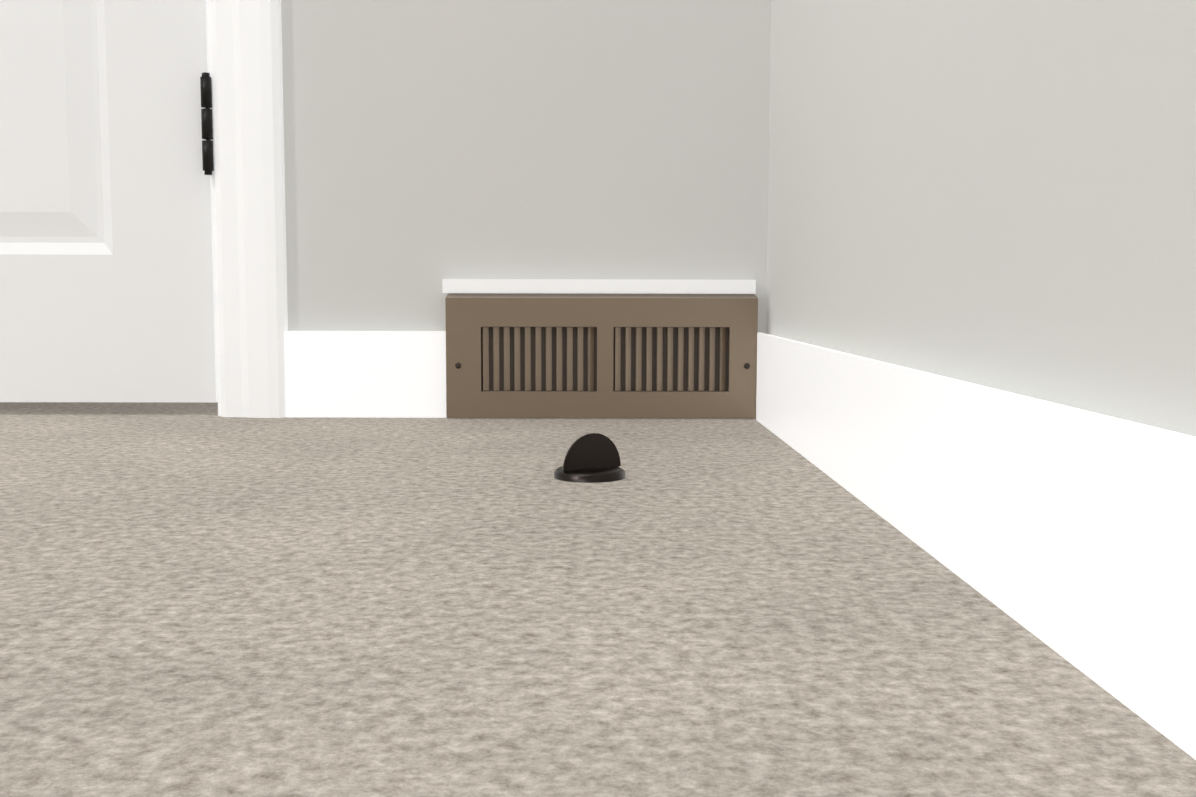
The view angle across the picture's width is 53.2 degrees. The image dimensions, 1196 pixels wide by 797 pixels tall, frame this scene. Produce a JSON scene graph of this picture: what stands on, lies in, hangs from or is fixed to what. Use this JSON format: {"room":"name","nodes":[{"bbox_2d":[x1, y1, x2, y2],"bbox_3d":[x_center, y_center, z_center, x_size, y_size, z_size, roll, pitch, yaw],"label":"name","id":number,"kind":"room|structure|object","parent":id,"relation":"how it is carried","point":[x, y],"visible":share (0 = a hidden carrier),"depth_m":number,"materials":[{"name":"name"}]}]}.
{"room":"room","nodes":[
{"label":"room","id":0,"kind":"room"},
{"bbox_2d":[281,0,770,333],"bbox_3d":[-0.941,-1.108,1.145,2.219,2.247,0.115,0,5,0],"label":"wall","id":1,"kind":"structure","parent":0,"point":[429,145],"depth_m":1.17,"materials":[{"name":"paint"}]},
{"bbox_2d":[0,0,217,402],"bbox_3d":[-0.679,-0.967,1.088,0.614,1.952,0.104,0,5,0],"label":"closet door","id":2,"kind":"structure","parent":1,"relation":"in","point":[107,286],"depth_m":1.18,"materials":[{"name":"white wood"}]},
{"bbox_2d":[207,0,220,415],"bbox_3d":[-0.681,-0.978,1.158,0.648,1.987,0.117,0,5,0],"label":"door frame","id":3,"kind":"structure","parent":1,"relation":"attached to","point":[214,230],"depth_m":1.17,"materials":[{"name":"white wood"}]},
{"bbox_2d":[210,0,287,417],"bbox_3d":[-0.681,-0.998,1.089,0.752,2.039,0.018,0,5,0],"label":"trim","id":4,"kind":"structure","parent":1,"relation":"attached to","point":[247,70],"depth_m":1.16,"materials":[{"name":"white wood"}]},
{"bbox_2d":[442,279,757,417],"bbox_3d":[0.002,-0.049,1.174,0.307,0.135,0.027,0,5,0],"label":"air vent","id":5,"kind":"object","parent":1,"relation":"in","point":[601,355],"depth_m":1.17,"materials":[{"name":"brown metal"}]},
{"bbox_2d":[0,402,1195,796],"bbox_3d":[-1.673,0.196,-0.390,3.930,0.080,4.300,0,5,0],"label":"floor","id":6,"kind":"structure","parent":0,"point":[200,600],"depth_m":0.44,"materials":[{"name":"carpet"}]},
{"bbox_2d":[554,433,624,482],"bbox_3d":[-0.006,0.038,0.802,0.048,0.030,0.048,0,5,0],"label":"doorstop","id":7,"kind":"object","parent":6,"relation":"on","point":[592,458],"visible":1,"depth_m":0.79,"materials":[{"name":"black rubber"}]},
{"bbox_2d":[766,0,1195,436],"bbox_3d":[0.237,-0.586,-0.617,0.115,1.526,3.732,0,5,0],"label":"wall","id":8,"kind":"structure","parent":0,"point":[999,194],"depth_m":0.51,"materials":[{"name":"paint"}]},
{"bbox_2d":[756,333,1195,759],"bbox_3d":[0.173,0.137,-0.610,0.013,0.085,3.557,0,5,0],"label":"baseboard","id":9,"kind":"structure","parent":8,"relation":"attached to","point":[1067,533],"depth_m":0.43,"materials":[{"name":"white wood"}]}
]}

